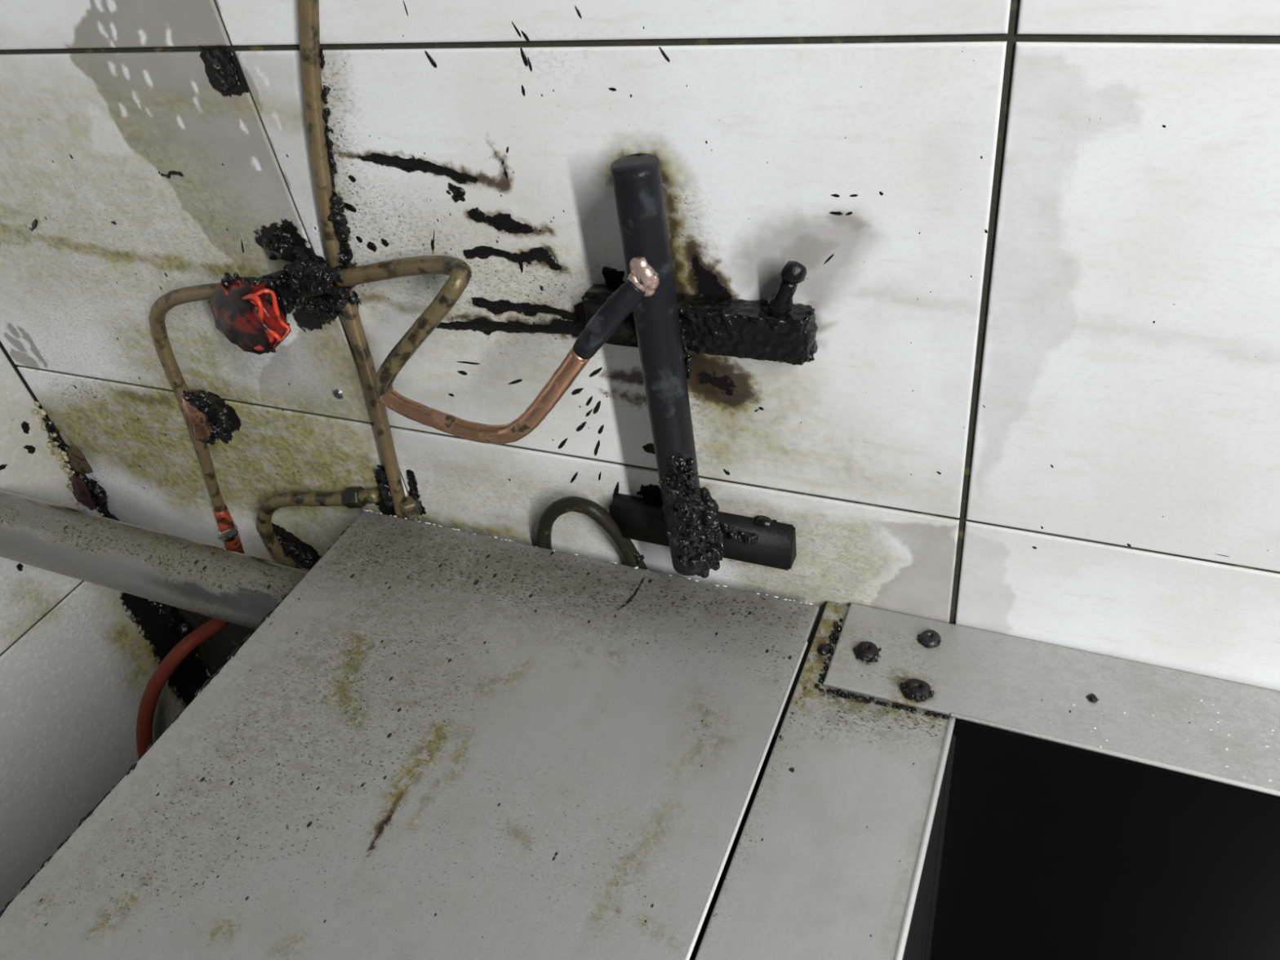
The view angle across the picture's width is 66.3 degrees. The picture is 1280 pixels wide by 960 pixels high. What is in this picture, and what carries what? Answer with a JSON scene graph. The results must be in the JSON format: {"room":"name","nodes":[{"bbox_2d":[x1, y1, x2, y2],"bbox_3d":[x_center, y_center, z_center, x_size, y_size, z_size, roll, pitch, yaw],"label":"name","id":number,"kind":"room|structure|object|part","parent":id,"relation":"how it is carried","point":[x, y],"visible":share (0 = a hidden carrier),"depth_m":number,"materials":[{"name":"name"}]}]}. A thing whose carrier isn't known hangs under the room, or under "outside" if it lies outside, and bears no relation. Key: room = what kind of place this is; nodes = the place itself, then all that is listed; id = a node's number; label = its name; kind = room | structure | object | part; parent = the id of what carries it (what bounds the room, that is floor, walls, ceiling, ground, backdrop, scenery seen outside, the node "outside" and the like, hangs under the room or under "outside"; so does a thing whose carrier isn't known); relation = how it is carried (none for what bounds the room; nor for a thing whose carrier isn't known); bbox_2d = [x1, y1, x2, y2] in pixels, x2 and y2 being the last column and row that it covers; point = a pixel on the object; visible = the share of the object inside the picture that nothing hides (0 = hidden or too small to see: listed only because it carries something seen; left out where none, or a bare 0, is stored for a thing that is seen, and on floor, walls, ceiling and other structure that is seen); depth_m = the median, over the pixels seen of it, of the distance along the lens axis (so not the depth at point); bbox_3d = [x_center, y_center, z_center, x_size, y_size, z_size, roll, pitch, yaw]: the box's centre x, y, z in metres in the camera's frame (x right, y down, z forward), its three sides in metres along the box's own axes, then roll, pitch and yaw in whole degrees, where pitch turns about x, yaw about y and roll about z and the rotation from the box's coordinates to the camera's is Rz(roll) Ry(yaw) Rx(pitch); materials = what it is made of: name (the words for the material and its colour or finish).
{"room":"utility room","nodes":[
{"label":"utility room","id":0,"kind":"room"},
{"bbox_2d":[0,345,212,910],"bbox_3d":[-0.682,-0.073,0.646,0.120,2.100,0.402,10,43,22],"label":"wall","id":1,"kind":"structure","parent":0,"point":[78,658],"depth_m":0.92,"materials":[{"name":"tile"}]},
{"bbox_2d":[0,0,1279,797],"bbox_3d":[0.268,-0.084,0.459,1.989,2.100,0.136,10,43,22],"label":"wall","id":2,"kind":"structure","parent":0,"point":[1037,242],"depth_m":0.51,"materials":[{"name":"tile"}]},
{"bbox_2d":[31,401,84,492],"bbox_3d":[-0.523,-0.028,0.879,0.022,0.098,0.018,-15,39,-7],"label":"crumbs","id":3,"kind":"object","parent":2,"relation":"attached to","point":[61,455],"visible":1,"depth_m":0.88,"materials":[{"name":"beige food"}]},
{"bbox_2d":[66,444,92,474],"bbox_3d":[-0.511,-0.018,0.883,0.029,0.035,0.006,10,43,22],"label":"peel","id":4,"kind":"object","parent":2,"relation":"attached to","point":[77,462],"visible":1,"depth_m":0.88,"materials":[{"name":"brown food"}]},
{"bbox_2d":[68,474,96,508],"bbox_3d":[-0.528,0.010,0.908,0.053,0.044,0.006,10,43,22],"label":"peel","id":5,"kind":"object","parent":2,"relation":"attached to","point":[81,492],"visible":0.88,"depth_m":0.90,"materials":[{"name":"red food"}]},
{"bbox_2d":[0,489,308,630],"bbox_3d":[-0.259,0.095,0.743,0.697,0.132,0.053,7,42,20],"label":"pipe","id":6,"kind":"object","parent":2,"relation":"attached to","point":[224,584],"visible":0.45,"depth_m":0.76,"materials":[{"name":"grey metal"}]},
{"bbox_2d":[332,388,343,399],"bbox_3d":[-0.210,-0.059,0.680,0.009,0.009,0.002,10,43,22],"label":"screw","id":7,"kind":"object","parent":2,"relation":"attached to","point":[337,393],"visible":1,"depth_m":0.68,"materials":[{"name":"metal"}]},
{"bbox_2d":[256,0,422,569],"bbox_3d":[-0.207,-0.137,0.597,0.304,0.644,0.018,8,43,21],"label":"riser pipe","id":8,"kind":"object","parent":2,"relation":"attached to","point":[335,233],"visible":0.98,"depth_m":0.62,"materials":[{"name":"orange metal"}]},
{"bbox_2d":[136,504,244,759],"bbox_3d":[-0.397,0.150,0.855,0.173,0.244,0.044,-27,42,-20],"label":"gas hose","id":9,"kind":"object","parent":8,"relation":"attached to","point":[228,532],"visible":0.62,"depth_m":0.84,"materials":[{"name":"rubber"}]},
{"bbox_2d":[208,228,356,355],"bbox_3d":[-0.226,-0.110,0.598,0.106,0.066,0.062,10,43,22],"label":"gas valve","id":10,"kind":"object","parent":8,"relation":"attached to","point":[251,312],"visible":1,"depth_m":0.59,"materials":[{"name":"metal"}]},
{"bbox_2d":[148,282,232,512],"bbox_3d":[-0.291,-0.042,0.721,0.159,0.251,0.024,10,43,22],"label":"gas pipe","id":11,"kind":"object","parent":10,"relation":"attached to","point":[205,420],"visible":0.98,"depth_m":0.71,"materials":[{"name":"orange metal"}]},
{"bbox_3d":[-0.241,-0.102,0.602,0.080,0.052,0.039,10,43,22],"label":"valve handle","id":12,"kind":"part","parent":10,"relation":"part of","materials":[{"name":"red plastic"}]},
{"bbox_3d":[-0.227,-0.091,0.581,0.028,0.037,0.005,17,46,29],"label":"handle","id":13,"kind":"part","parent":10,"relation":"part of","materials":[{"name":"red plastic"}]},
{"bbox_2d":[581,153,817,577],"bbox_3d":[0.024,-0.044,0.523,0.136,0.263,0.050,10,43,22],"label":"pipe","id":14,"kind":"object","parent":2,"relation":"attached to","point":[666,325],"visible":0.98,"depth_m":0.50,"materials":[{"name":"metal"}]},
{"bbox_2d":[333,255,659,444],"bbox_3d":[-0.089,-0.078,0.531,0.228,0.111,0.054,13,45,26],"label":"pipe","id":15,"kind":"object","parent":14,"relation":"attached to","point":[642,281],"visible":1,"depth_m":0.53,"materials":[{"name":"metal"}]},
{"bbox_2d":[536,496,648,570],"bbox_3d":[-0.039,0.045,0.662,0.094,0.102,0.023,10,43,22],"label":"hose","id":16,"kind":"object","parent":14,"relation":"attached to","point":[559,507],"visible":0.84,"depth_m":0.63,"materials":[{"name":"black rubber"}]},
{"bbox_2d":[754,515,773,527],"bbox_3d":[0.074,0.029,0.593,0.016,0.017,0.009,10,43,22],"label":"bolt","id":17,"kind":"object","parent":14,"relation":"attached to","point":[762,521],"visible":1,"depth_m":0.59,"materials":[{"name":"metal"}]},
{"bbox_2d":[754,515,773,521],"bbox_3d":[0.075,0.028,0.596,0.015,0.016,0.002,10,43,22],"label":"washer","id":18,"kind":"object","parent":17,"relation":"in","point":[760,517],"depth_m":0.59,"materials":[{"name":"metal"}]},
{"bbox_3d":[0.070,-0.091,0.471,0.021,0.032,0.011,17,46,29],"label":"bracket stem","id":19,"kind":"part","parent":14,"relation":"part of","materials":[{"name":"black metal"}]},
{"bbox_2d":[952,718,1279,797],"bbox_3d":[0.357,0.704,0.479,0.734,0.847,0.776,10,43,22],"label":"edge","id":20,"kind":"object","parent":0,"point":[993,757],"depth_m":0.51,"materials":[{"name":"metal"}]},
{"bbox_3d":[0.042,1.331,0.505,1.989,0.060,2.020,10,43,22],"label":"floor","id":21,"kind":"structure","parent":0,"visible":0},
{"bbox_2d":[0,509,819,959],"bbox_3d":[-0.143,0.616,0.683,0.355,0.857,0.769,10,43,22],"label":"countertop","id":22,"kind":"structure","parent":21,"relation":"on","point":[441,743],"depth_m":0.55,"materials":[{"name":"silver metal"}]},
{"bbox_2d":[694,601,1279,959],"bbox_3d":[0.356,0.699,0.477,0.736,0.858,0.778,10,43,22],"label":"metal frame","id":23,"kind":"object","parent":21,"relation":"on","point":[928,789],"visible":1,"depth_m":0.53,"materials":[{"name":"silver metal"}]},
{"bbox_3d":[0.005,0.327,0.336,0.087,0.003,0.778,10,43,22],"label":"rail","id":24,"kind":"part","parent":23,"relation":"part of","materials":[{"name":"silver metal"}]},
{"bbox_3d":[0.446,0.154,0.448,0.721,0.003,0.065,10,43,22],"label":"rail","id":25,"kind":"part","parent":23,"relation":"part of","materials":[{"name":"silver metal"}]}
]}

